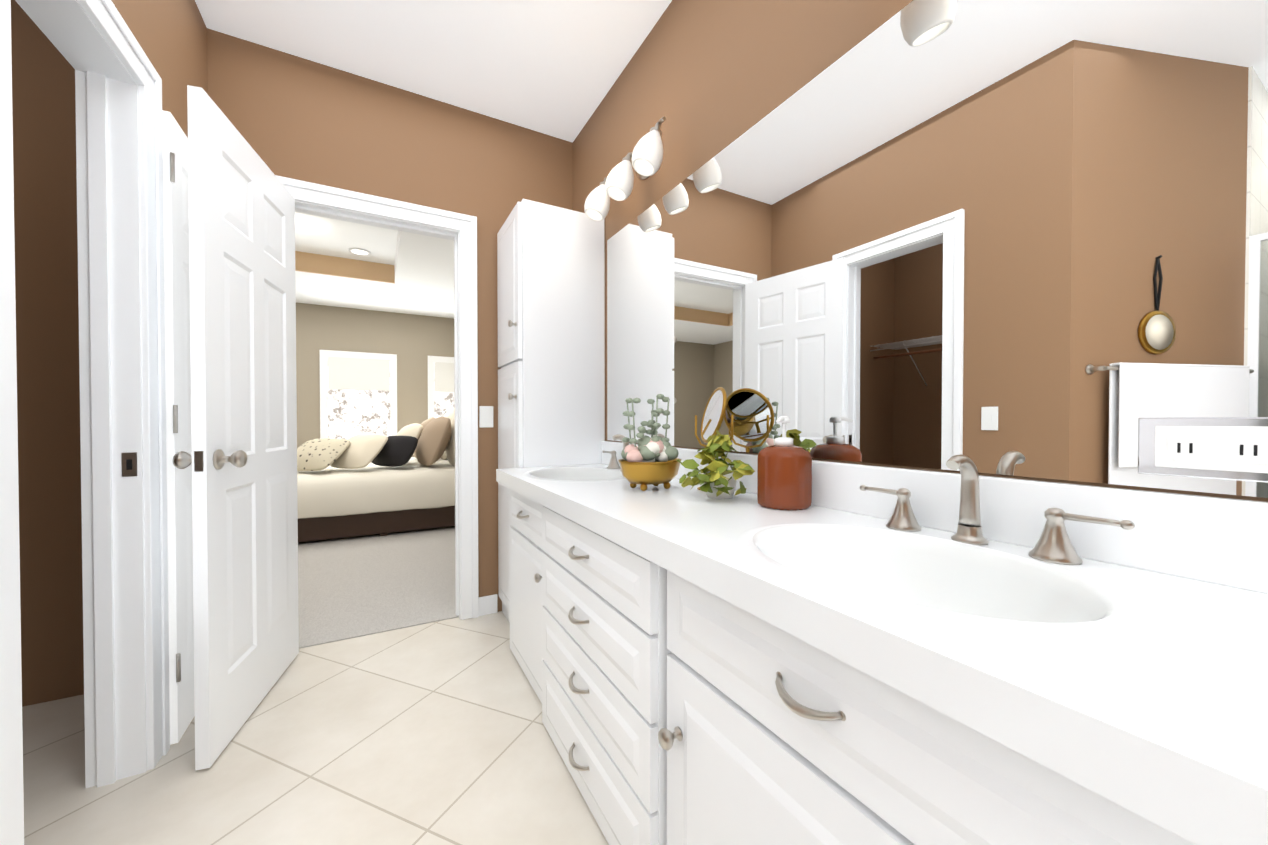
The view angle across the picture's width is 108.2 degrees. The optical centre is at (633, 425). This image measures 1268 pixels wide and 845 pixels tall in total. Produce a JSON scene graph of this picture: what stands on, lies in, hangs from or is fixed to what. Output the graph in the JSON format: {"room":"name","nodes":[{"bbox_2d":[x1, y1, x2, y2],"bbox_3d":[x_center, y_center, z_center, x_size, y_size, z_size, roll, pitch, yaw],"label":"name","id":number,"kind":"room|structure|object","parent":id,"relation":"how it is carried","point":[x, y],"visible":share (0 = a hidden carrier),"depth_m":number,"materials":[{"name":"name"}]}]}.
{"room":"bathroom","nodes":[
{"label":"bathroom","id":0,"kind":"room"},
{"bbox_2d":[111,0,207,137],"bbox_3d":[-1.407,-0.303,1.140,0.120,2.680,1.730,0,1,-29],"label":"wall","id":1,"kind":"structure","parent":0,"point":[170,36],"depth_m":1.59,"materials":[{"name":"brown paint"}]},
{"bbox_2d":[0,0,169,844],"bbox_3d":[-1.362,-0.023,1.086,0.148,2.120,0.762,0,1,-29],"label":"door frame","id":2,"kind":"structure","parent":1,"relation":"attached to","point":[119,167],"depth_m":1.32,"materials":[{"name":"white wood"}]},
{"bbox_2d":[162,110,194,744],"bbox_3d":[-1.613,0.012,1.690,0.049,2.020,0.541,0,1,-29],"label":"closet door","id":3,"kind":"structure","parent":1,"relation":"in","point":[178,406],"depth_m":1.50,"materials":[{"name":"white wood"}]},
{"bbox_2d":[11,0,572,706],"bbox_3d":[-1.779,-0.314,1.992,3.420,2.680,0.120,0,1,-29],"label":"wall","id":4,"kind":"structure","parent":0,"point":[299,118],"depth_m":1.94,"materials":[{"name":"brown paint"}]},
{"bbox_2d":[173,85,298,770],"bbox_3d":[-1.403,0.012,1.700,0.173,2.020,0.726,0,1,-19],"label":"bedroom door","id":5,"kind":"structure","parent":4,"relation":"in","point":[242,459],"depth_m":1.55,"materials":[{"name":"white wood"}]},
{"bbox_2d":[275,175,478,619],"bbox_3d":[-1.263,-0.037,2.282,0.906,2.120,0.168,0,1,-29],"label":"door frame","id":6,"kind":"structure","parent":4,"relation":"attached to","point":[458,229],"depth_m":2.40,"materials":[{"name":"white wood"}]},
{"bbox_2d":[479,406,492,427],"bbox_3d":[-0.793,-0.047,2.469,0.073,0.115,0.009,0,1,-29],"label":"light switch","id":7,"kind":"object","parent":4,"relation":"attached to","point":[485,416],"visible":1,"depth_m":2.46,"materials":[{"name":"white plastic"}]},
{"bbox_2d":[479,594,497,615],"bbox_3d":[-1.156,0.987,1.100,2.084,0.100,2.071,0,1,-29],"label":"baseboard","id":8,"kind":"structure","parent":4,"relation":"attached to","point":[487,605],"depth_m":2.48,"materials":[{"name":"white"}]},
{"bbox_2d":[22,611,608,844],"bbox_3d":[-0.813,1.081,-0.035,3.720,0.060,4.450,0,1,-29],"label":"floor","id":9,"kind":"structure","parent":0,"point":[434,733],"depth_m":1.39,"materials":[{"name":"beige tile"}]},
{"bbox_2d":[497,199,604,622],"bbox_3d":[-0.462,-0.014,2.404,0.473,2.070,0.440,0,1,-29],"label":"tall cabinet","id":10,"kind":"object","parent":9,"relation":"on","point":[551,322],"visible":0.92,"depth_m":2.22,"materials":[{"name":"white wood"}]},
{"bbox_2d":[496,434,1267,844],"bbox_3d":[0.110,0.540,1.301,0.553,0.989,2.049,0,1,-29],"label":"bathroom vanity","id":11,"kind":"object","parent":9,"relation":"on","point":[856,654],"visible":0.85,"depth_m":0.66,"materials":[{"name":"white wood"}]},
{"bbox_2d":[618,394,681,490],"bbox_3d":[0.051,0.051,1.464,0.216,0.302,0.173,0,1,-29],"label":"potted plant","id":12,"kind":"object","parent":11,"relation":"on","point":[648,460],"visible":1,"depth_m":1.42,"materials":[{"name":"green plant"}]},
{"bbox_2d":[695,387,733,489],"bbox_3d":[0.251,0.040,1.455,0.100,0.324,0.188,0,1,-29],"label":"makeup mirror","id":13,"kind":"object","parent":11,"relation":"on","point":[713,415],"visible":0.62,"depth_m":1.44,"materials":[{"name":"gold metal"}]},
{"bbox_2d":[677,430,754,498],"bbox_3d":[0.216,0.108,1.275,0.186,0.191,0.199,0,1,-29],"label":"potted plant","id":14,"kind":"object","parent":11,"relation":"on","point":[717,478],"visible":1,"depth_m":1.26,"materials":[{"name":"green plant"}]},
{"bbox_2d":[757,416,811,509],"bbox_3d":[0.382,0.090,1.168,0.132,0.230,0.132,0,1,-29],"label":"soap dispenser","id":15,"kind":"object","parent":11,"relation":"on","point":[784,476],"visible":1,"depth_m":1.12,"materials":[{"name":"brown"}]},
{"bbox_2d":[295,212,453,317],"bbox_3d":[-3.288,-1.583,3.637,5.040,0.260,4.250,0,1,-29],"label":"ceiling","id":16,"kind":"structure","parent":0,"point":[395,271],"depth_m":4.48,"materials":[{"name":"white paint"}]},
{"bbox_2d":[348,248,370,255],"bbox_3d":[-2.582,-1.635,4.322,0.184,0.011,0.184,0,1,-29],"label":"recessed light","id":17,"kind":"object","parent":16,"relation":"in","point":[360,251],"visible":0.98,"depth_m":4.30,"materials":[{"name":"white"}]},
{"bbox_2d":[296,303,453,456],"bbox_3d":[-2.256,-0.311,1.799,5.040,2.680,0.008,0,1,-29],"label":"wall","id":18,"kind":"structure","parent":0,"point":[413,342],"depth_m":2.30,"materials":[{"name":"beige paint"}]},
{"bbox_2d":[320,350,396,439],"bbox_3d":[-3.473,-0.285,5.815,0.880,1.290,0.049,0,1,-29],"label":"window","id":19,"kind":"structure","parent":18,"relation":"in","point":[358,393],"depth_m":5.81,"materials":[{"name":"white"}]},
{"bbox_2d":[428,356,453,418],"bbox_3d":[-2.586,-0.426,6.308,0.490,1.040,0.049,0,1,-29],"label":"window","id":20,"kind":"structure","parent":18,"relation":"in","point":[440,386],"depth_m":6.28,"materials":[{"name":"white"}]},
{"bbox_2d":[298,526,458,648],"bbox_3d":[-3.266,1.034,3.629,5.040,0.066,4.340,0,1,-29],"label":"floor","id":21,"kind":"structure","parent":0,"point":[354,587],"depth_m":2.93,"materials":[{"name":"beige carpet"}]},
{"bbox_2d":[297,407,454,541],"bbox_3d":[-2.757,0.269,4.900,2.177,1.445,2.008,0,1,-29],"label":"bed","id":22,"kind":"object","parent":21,"relation":"on","point":[365,484],"visible":0.71,"depth_m":4.17,"materials":[{"name":"beige fabric"}]},
{"bbox_2d":[297,457,454,518],"bbox_3d":[-2.812,0.580,4.873,2.051,0.366,2.008,0,1,-29],"label":"comforter","id":23,"kind":"object","parent":22,"relation":"on","point":[331,492],"depth_m":4.10,"materials":[{"name":"beige fabric"}]},
{"bbox_2d":[372,436,417,466],"bbox_3d":[-2.337,0.246,4.481,0.500,0.340,0.240,0,-34,26],"label":"pillow","id":24,"kind":"object","parent":22,"relation":"on","point":[398,450],"depth_m":4.36,"materials":[{"name":"black fabric"}]},
{"bbox_2d":[396,423,422,451],"bbox_3d":[-2.451,0.181,4.931,0.220,0.460,0.580,36,-21,-34],"label":"pillow","id":25,"kind":"object","parent":22,"relation":"on","point":[414,430],"depth_m":4.79,"materials":[{"name":"beige"}]},
{"bbox_2d":[195,0,671,142],"bbox_3d":[-0.835,-1.669,-0.029,3.720,0.080,4.540,0,1,-29],"label":"ceiling","id":26,"kind":"structure","parent":0,"point":[554,68],"depth_m":1.99,"materials":[{"name":"white paint"}]},
{"bbox_2d":[573,0,1267,501],"bbox_3d":[0.767,-0.299,0.811,0.120,2.680,4.420,0,1,-29],"label":"wall","id":27,"kind":"structure","parent":0,"point":[709,78],"depth_m":1.60,"materials":[{"name":"brown paint"}]},
{"bbox_2d":[584,117,665,220],"bbox_3d":[-0.021,-1.049,1.885,0.201,0.251,0.552,0,1,-29],"label":"sconce","id":28,"kind":"object","parent":27,"relation":"attached to","point":[645,162],"visible":1,"depth_m":1.82,"materials":[{"name":"white glass"}]},
{"bbox_2d":[607,0,1267,497],"bbox_3d":[0.359,-0.413,1.410,0.006,0.993,2.014,0,1,-29],"label":"vanity mirror","id":29,"kind":"object","parent":27,"relation":"attached to","point":[1025,238],"visible":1,"depth_m":0.87,"materials":[{"name":"clear glass"}]},
{"bbox_2d":[1138,417,1267,482],"bbox_3d":[0.791,0.031,0.624,0.008,0.084,0.148,0,1,-29],"label":"outlet","id":30,"kind":"object","parent":29,"relation":"attached to","point":[1229,448],"visible":1,"depth_m":0.63,"materials":[{"name":"white plastic"}]}
]}

